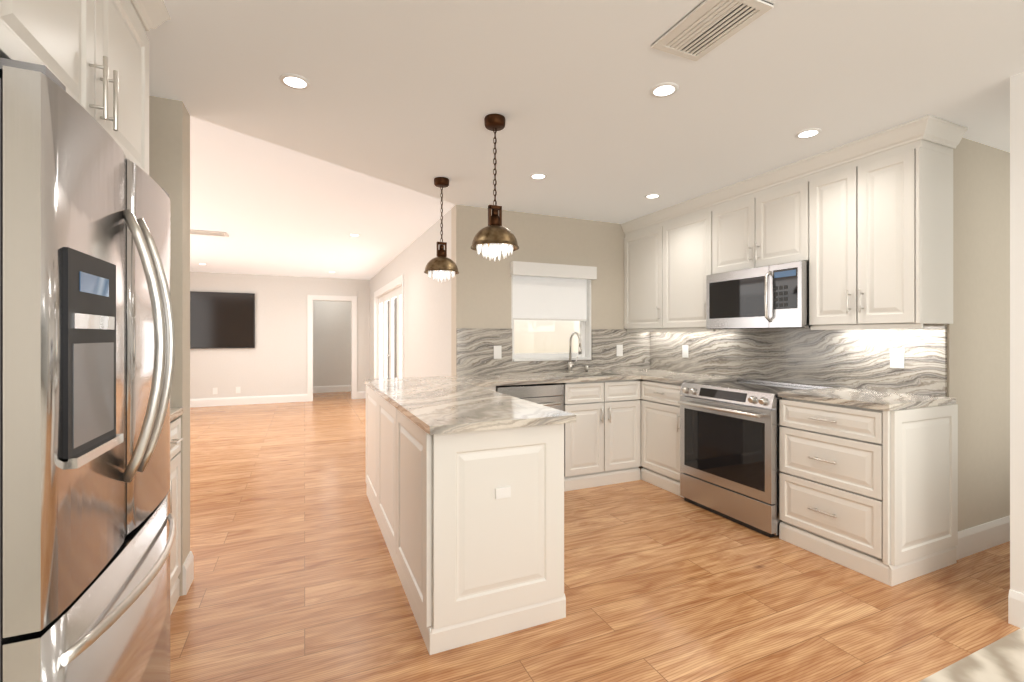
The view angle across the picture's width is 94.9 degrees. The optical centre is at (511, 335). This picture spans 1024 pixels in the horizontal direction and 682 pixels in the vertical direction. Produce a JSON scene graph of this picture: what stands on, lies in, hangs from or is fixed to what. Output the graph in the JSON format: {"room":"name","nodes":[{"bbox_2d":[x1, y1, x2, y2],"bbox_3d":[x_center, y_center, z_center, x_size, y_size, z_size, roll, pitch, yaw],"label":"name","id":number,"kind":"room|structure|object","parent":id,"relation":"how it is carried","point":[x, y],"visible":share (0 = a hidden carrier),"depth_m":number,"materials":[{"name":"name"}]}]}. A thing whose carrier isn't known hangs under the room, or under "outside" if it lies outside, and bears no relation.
{"room":"kitchen","nodes":[
{"label":"kitchen","id":0,"kind":"room"},
{"bbox_2d":[0,0,170,174],"bbox_3d":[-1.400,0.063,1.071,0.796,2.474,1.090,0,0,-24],"label":"wall cabinet","id":1,"kind":"object","parent":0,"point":[92,56],"visible":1,"depth_m":1.22,"materials":[{"name":"white paint"}]},
{"bbox_2d":[149,96,189,595],"bbox_3d":[-4.265,0.060,1.294,5.640,2.480,0.170,0,0,-24],"label":"wall","id":2,"kind":"structure","parent":0,"point":[169,119],"depth_m":2.35,"materials":[{"name":"white paint"}]},
{"bbox_2d":[183,551,193,582],"bbox_3d":[-4.295,1.225,1.382,5.656,0.150,0.016,0,0,-24],"label":"baseboard","id":3,"kind":"structure","parent":2,"relation":"attached to","point":[188,566],"depth_m":2.43,"materials":[{"name":"white wood"}]},
{"bbox_2d":[190,271,369,400],"bbox_3d":[-6.412,0.060,8.391,7.740,2.480,0.170,0,0,-24],"label":"wall","id":4,"kind":"structure","parent":0,"point":[273,361],"depth_m":9.24,"materials":[{"name":"white paint"}]},
{"bbox_2d":[213,388,217,393],"bbox_3d":[-5.506,1.020,8.716,0.075,0.120,0.006,0,0,-24],"label":"electrical outlet plate","id":5,"kind":"object","parent":4,"relation":"attached to","point":[215,390],"depth_m":8.72,"materials":[{"name":"white plastic"}]},
{"bbox_2d":[190,291,254,348],"bbox_3d":[-5.784,-0.290,8.567,1.930,1.040,0.049,0,0,-24],"label":"tv","id":6,"kind":"object","parent":4,"relation":"attached to","point":[222,320],"visible":0.42,"depth_m":8.72,"materials":[{"name":"black plastic"}]},
{"bbox_2d":[190,394,306,406],"bbox_3d":[-6.926,1.225,8.084,6.250,0.150,0.016,0,0,-24],"label":"baseboard","id":7,"kind":"structure","parent":4,"relation":"attached to","point":[206,402],"depth_m":8.92,"materials":[{"name":"white wood"}]},
{"bbox_2d":[370,209,450,378],"bbox_3d":[-1.696,0.060,7.105,0.150,2.480,5.970,0,0,-24],"label":"wall","id":8,"kind":"structure","parent":0,"point":[427,300],"depth_m":5.41,"materials":[{"name":"white paint"}]},
{"bbox_2d":[374,274,403,378],"bbox_3d":[-1.985,0.230,7.759,0.190,2.140,2.900,0,0,-24],"label":"door frame","id":9,"kind":"structure","parent":8,"relation":"attached to","point":[390,291],"depth_m":7.82,"materials":[{"name":"white wood"}]},
{"bbox_2d":[451,205,642,456],"bbox_3d":[0.458,0.060,4.710,2.160,2.480,0.150,0,0,-24],"label":"wall","id":10,"kind":"structure","parent":0,"point":[481,290],"depth_m":4.48,"materials":[{"name":"white paint"}]},
{"bbox_2d":[494,346,501,358],"bbox_3d":[-0.132,0.150,4.340,0.075,0.120,0.007,0,0,-24],"label":"electrical outlet plate","id":11,"kind":"object","parent":10,"relation":"attached to","point":[497,349],"depth_m":4.34,"materials":[{"name":"white plastic"}]},
{"bbox_2d":[511,275,590,360],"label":"window","id":12,"kind":"structure","parent":10,"relation":"in","point":[584,333],"depth_m":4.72,"materials":[{"name":"white glass"}]},
{"bbox_2d":[513,275,586,320],"bbox_3d":[0.382,-0.398,4.647,0.830,0.485,0.025,0,0,-24],"label":"roller shade","id":13,"kind":"object","parent":12,"relation":"attached to","point":[548,298],"visible":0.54,"depth_m":4.64,"materials":[{"name":"white fabric"}]},
{"bbox_2d":[510,261,596,279],"bbox_3d":[0.417,-0.632,4.567,0.920,0.125,0.071,0,0,-24],"label":"valance","id":14,"kind":"object","parent":12,"relation":"attached to","point":[520,268],"visible":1,"depth_m":4.52,"materials":[{"name":"white"}]},
{"bbox_2d":[456,328,647,375],"bbox_3d":[0.481,0.143,4.626,2.130,0.422,0.020,0,0,-24],"label":"backsplash","id":15,"kind":"structure","parent":10,"relation":"attached to","point":[474,346],"depth_m":4.50,"materials":[{"name":"stone"}]},
{"bbox_2d":[617,345,622,355],"bbox_3d":[1.121,0.150,4.892,0.075,0.120,0.007,0,0,-24],"label":"electrical outlet plate","id":16,"kind":"object","parent":10,"relation":"attached to","point":[619,347],"depth_m":4.89,"materials":[{"name":"white plastic"}]},
{"bbox_2d":[146,0,1023,279],"bbox_3d":[-1.938,-1.228,4.146,12.500,0.104,14.450,0,0,-24],"label":"ceiling","id":17,"kind":"structure","parent":0,"point":[410,94],"depth_m":2.37,"materials":[{"name":"white paint"}]},
{"bbox_2d":[190,229,228,236],"bbox_3d":[-3.484,-1.175,5.371,0.400,0.010,0.240,0,0,-24],"label":"ceiling vent","id":18,"kind":"object","parent":17,"relation":"in","point":[208,233],"visible":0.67,"depth_m":5.37,"materials":[{"name":"white metal"}]},
{"bbox_2d":[279,73,310,89],"bbox_3d":[-1.001,-1.173,2.171,0.131,0.006,0.131,0,0,42],"label":"recessed light","id":19,"kind":"object","parent":17,"relation":"in","point":[299,82],"depth_m":2.16,"materials":[{"name":"white"}]},
{"bbox_2d":[424,177,458,281],"bbox_3d":[-0.528,-0.789,3.527,0.262,0.774,0.262,0,0,-24],"label":"pendant light","id":20,"kind":"object","parent":17,"relation":"hanging from","point":[441,265],"visible":1,"depth_m":3.49,"materials":[{"name":"gold metal"}]},
{"bbox_2d":[471,113,518,260],"bbox_3d":[-0.092,-0.789,2.539,0.262,0.774,0.262,0,0,-24],"label":"pendant light","id":21,"kind":"object","parent":17,"relation":"hanging from","point":[495,237],"visible":1,"depth_m":2.50,"materials":[{"name":"gold metal"}]},
{"bbox_2d":[529,173,546,179],"bbox_3d":[0.194,-1.173,3.452,0.131,0.006,0.131,0,0,42],"label":"recessed light","id":22,"kind":"object","parent":17,"relation":"in","point":[537,176],"depth_m":3.45,"materials":[{"name":"white"}]},
{"bbox_2d":[645,193,660,198],"bbox_3d":[1.180,-1.173,3.941,0.131,0.006,0.131,0,0,-30],"label":"recessed light","id":23,"kind":"object","parent":17,"relation":"in","point":[650,196],"depth_m":3.93,"materials":[{"name":"white"}]},
{"bbox_2d":[650,82,678,97],"bbox_3d":[0.726,-1.173,2.244,0.131,0.006,0.131,0,0,42],"label":"recessed light","id":24,"kind":"object","parent":17,"relation":"in","point":[662,89],"depth_m":2.23,"materials":[{"name":"white"}]},
{"bbox_2d":[651,0,772,61],"bbox_3d":[0.744,-1.170,1.782,0.240,0.012,0.360,0,0,-24],"label":"ceiling vent","id":25,"kind":"object","parent":17,"relation":"in","point":[701,30],"visible":1,"depth_m":1.77,"materials":[{"name":"white metal"}]},
{"bbox_2d":[795,128,821,138],"bbox_3d":[1.717,-1.173,2.724,0.131,0.006,0.131,0,0,27],"label":"recessed light","id":26,"kind":"object","parent":17,"relation":"in","point":[806,133],"depth_m":2.72,"materials":[{"name":"white"}]},
{"bbox_2d":[170,391,1019,681],"bbox_3d":[-2.674,1.350,5.815,12.500,0.100,10.800,0,0,-24],"label":"floor","id":27,"kind":"structure","parent":0,"point":[296,578],"depth_m":2.35,"materials":[{"name":"brown wood"}]},
{"bbox_2d":[0,58,175,681],"bbox_3d":[-1.312,0.405,1.110,0.836,1.790,0.882,0,0,-24],"label":"fridge","id":28,"kind":"object","parent":27,"relation":"on","point":[87,360],"visible":1,"depth_m":0.95,"materials":[{"name":"silver metal"}]},
{"bbox_2d":[170,417,182,614],"bbox_3d":[-1.790,0.845,1.861,0.720,0.910,0.780,0,0,-24],"label":"base cabinet","id":29,"kind":"object","parent":27,"relation":"on","point":[176,439],"visible":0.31,"depth_m":2.25,"materials":[{"name":"white paint"}]},
{"bbox_2d":[170,407,182,421],"bbox_3d":[-1.804,0.372,1.857,0.692,0.034,0.783,0,0,-24],"label":"countertop","id":30,"kind":"structure","parent":29,"relation":"on","point":[175,412],"depth_m":2.24,"materials":[{"name":"stone"}]},
{"bbox_2d":[313,385,350,392],"bbox_3d":[-4.241,1.225,10.854,3.400,0.150,0.016,0,0,-24],"label":"baseboard","id":31,"kind":"structure","parent":27,"relation":"on","point":[337,388],"depth_m":10.88,"materials":[{"name":"white wood"}]},
{"bbox_2d":[366,385,565,654],"bbox_3d":[-0.472,0.845,3.005,0.647,0.910,2.140,0,0,-24],"label":"base cabinet","id":32,"kind":"object","parent":27,"relation":"on","point":[471,524],"visible":0.9,"depth_m":2.05,"materials":[{"name":"white paint"}]},
{"bbox_2d":[372,381,575,434],"bbox_3d":[-0.332,0.372,2.699,0.671,0.034,1.568,0,0,-24],"label":"countertop","id":33,"kind":"structure","parent":32,"relation":"on","point":[434,405],"depth_m":2.33,"materials":[{"name":"grey stone"}]},
{"bbox_2d":[496,383,563,410],"bbox_3d":[0.046,0.853,4.059,0.600,0.895,0.670,0,0,-24],"label":"dishwasher","id":34,"kind":"object","parent":27,"relation":"on","point":[550,395],"visible":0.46,"depth_m":3.83,"materials":[{"name":"silver metal"}]},
{"bbox_2d":[482,375,639,491],"bbox_3d":[0.273,0.845,4.174,1.684,0.910,0.672,0,0,-24],"label":"base cabinet","id":35,"kind":"object","parent":27,"relation":"on","point":[602,440],"visible":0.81,"depth_m":4.07,"materials":[{"name":"white paint"}]},
{"bbox_2d":[364,369,686,388],"bbox_3d":[0.267,0.372,4.186,2.967,0.034,0.648,0,0,-24],"label":"countertop","id":36,"kind":"structure","parent":35,"relation":"on","point":[608,375],"depth_m":4.02,"materials":[{"name":"grey stone"}]},
{"bbox_2d":[567,332,587,372],"bbox_3d":[0.681,0.157,4.544,0.234,0.396,0.225,0,0,-24],"label":"faucet","id":37,"kind":"object","parent":36,"relation":"on","point":[570,364],"visible":1,"depth_m":4.57,"materials":[{"name":"silver metal"}]},
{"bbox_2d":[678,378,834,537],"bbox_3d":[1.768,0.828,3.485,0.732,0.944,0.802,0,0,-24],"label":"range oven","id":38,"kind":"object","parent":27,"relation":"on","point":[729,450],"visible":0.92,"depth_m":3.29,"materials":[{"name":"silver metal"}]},
{"bbox_2d":[641,380,957,585],"bbox_3d":[1.838,0.845,3.464,0.674,0.910,1.998,0,0,-24],"label":"base cabinet","id":39,"kind":"object","parent":27,"relation":"on","point":[871,493],"visible":0.92,"depth_m":2.64,"materials":[{"name":"white paint"}]},
{"bbox_2d":[640,373,739,383],"bbox_3d":[1.561,0.372,4.115,0.657,0.034,0.505,0,0,-24],"label":"countertop","id":40,"kind":"structure","parent":39,"relation":"on","point":[677,378],"depth_m":4.02,"materials":[{"name":"grey stone"}]},
{"bbox_2d":[778,387,955,410],"bbox_3d":[2.123,0.372,2.852,0.647,0.034,0.629,0,0,-24],"label":"countertop","id":41,"kind":"structure","parent":39,"relation":"on","point":[871,399],"depth_m":2.71,"materials":[{"name":"grey stone"}]},
{"bbox_2d":[747,137,964,530],"bbox_3d":[2.054,0.060,4.004,0.150,2.480,2.730,0,0,-24],"label":"wall","id":42,"kind":"structure","parent":0,"point":[955,331],"depth_m":2.77,"materials":[{"name":"white paint"}]},
{"bbox_2d":[623,219,659,330],"bbox_3d":[1.453,-0.575,4.745,0.347,1.010,0.582,0,0,-24],"label":"upper cabinet","id":43,"kind":"object","parent":42,"relation":"attached to","point":[641,244],"depth_m":4.67,"materials":[{"name":"white paint"}]},
{"bbox_2d":[682,345,687,357],"bbox_3d":[1.689,0.150,4.581,0.007,0.120,0.075,0,0,-24],"label":"electrical outlet plate","id":44,"kind":"object","parent":42,"relation":"attached to","point":[684,347],"depth_m":4.58,"materials":[{"name":"white plastic"}]},
{"bbox_2d":[660,203,714,330],"bbox_3d":[1.687,-0.575,4.213,0.347,1.010,0.581,0,0,-24],"label":"upper cabinet","id":45,"kind":"object","parent":42,"relation":"attached to","point":[686,237],"depth_m":4.14,"materials":[{"name":"white paint"}]},
{"bbox_2d":[712,171,807,273],"bbox_3d":[1.970,-0.792,3.573,0.347,0.576,0.810,0,0,-24],"label":"upper cabinet","id":46,"kind":"object","parent":42,"relation":"attached to","point":[767,225],"depth_m":3.45,"materials":[{"name":"white paint"}]},
{"bbox_2d":[706,261,811,329],"bbox_3d":[1.905,-0.278,3.545,0.438,0.445,0.806,0,0,-24],"label":"microwave","id":47,"kind":"object","parent":46,"relation":"attached to","point":[772,297],"visible":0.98,"depth_m":3.40,"materials":[{"name":"silver metal"}]},
{"bbox_2d":[648,324,946,396],"bbox_3d":[2.003,0.143,3.904,0.020,0.422,2.568,0,0,-24],"label":"backsplash","id":48,"kind":"structure","parent":42,"relation":"attached to","point":[858,359],"depth_m":3.40,"materials":[{"name":"stone"}]},
{"bbox_2d":[808,135,955,326],"bbox_3d":[2.258,-0.575,2.919,0.347,1.010,0.617,0,0,-24],"label":"upper cabinet","id":49,"kind":"object","parent":42,"relation":"attached to","point":[863,226],"depth_m":2.72,"materials":[{"name":"white paint"}]},
{"bbox_2d":[890,349,903,367],"bbox_3d":[2.411,0.140,2.943,0.007,0.120,0.075,0,0,-24],"label":"electrical outlet plate","id":50,"kind":"object","parent":42,"relation":"attached to","point":[896,358],"depth_m":2.94,"materials":[{"name":"white plastic"}]},
{"bbox_2d":[919,628,1023,681],"bbox_3d":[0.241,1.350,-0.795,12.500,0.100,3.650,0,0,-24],"label":"rug","id":51,"kind":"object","parent":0,"point":[1001,660],"depth_m":1.85,"materials":[{"name":"beige fabric"}]},
{"bbox_2d":[965,138,1009,528],"bbox_3d":[3.759,0.060,3.347,2.420,2.480,0.150,0,0,-24],"label":"wall","id":52,"kind":"structure","parent":0,"point":[979,358],"depth_m":2.90,"materials":[{"name":"white paint"}]},
{"bbox_2d":[955,515,1009,559],"bbox_3d":[3.720,1.225,3.238,2.579,0.150,0.016,0,0,-24],"label":"baseboard","id":53,"kind":"structure","parent":52,"relation":"attached to","point":[981,537],"depth_m":2.85,"materials":[{"name":"white wood"}]},
{"bbox_2d":[1010,72,1023,593],"bbox_3d":[3.694,0.060,2.689,3.070,2.480,0.140,0,0,-24],"label":"wall","id":54,"kind":"structure","parent":0,"point":[1017,333],"depth_m":2.11,"materials":[{"name":"white paint"}]},
{"label":"outside","id":55,"kind":"structure","parent":0,"visible":0},
{"bbox_2d":[574,321,578,351],"bbox_3d":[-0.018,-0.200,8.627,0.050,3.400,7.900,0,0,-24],"label":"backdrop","id":56,"kind":"structure","parent":55,"point":[576,345],"depth_m":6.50,"materials":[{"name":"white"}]}
]}

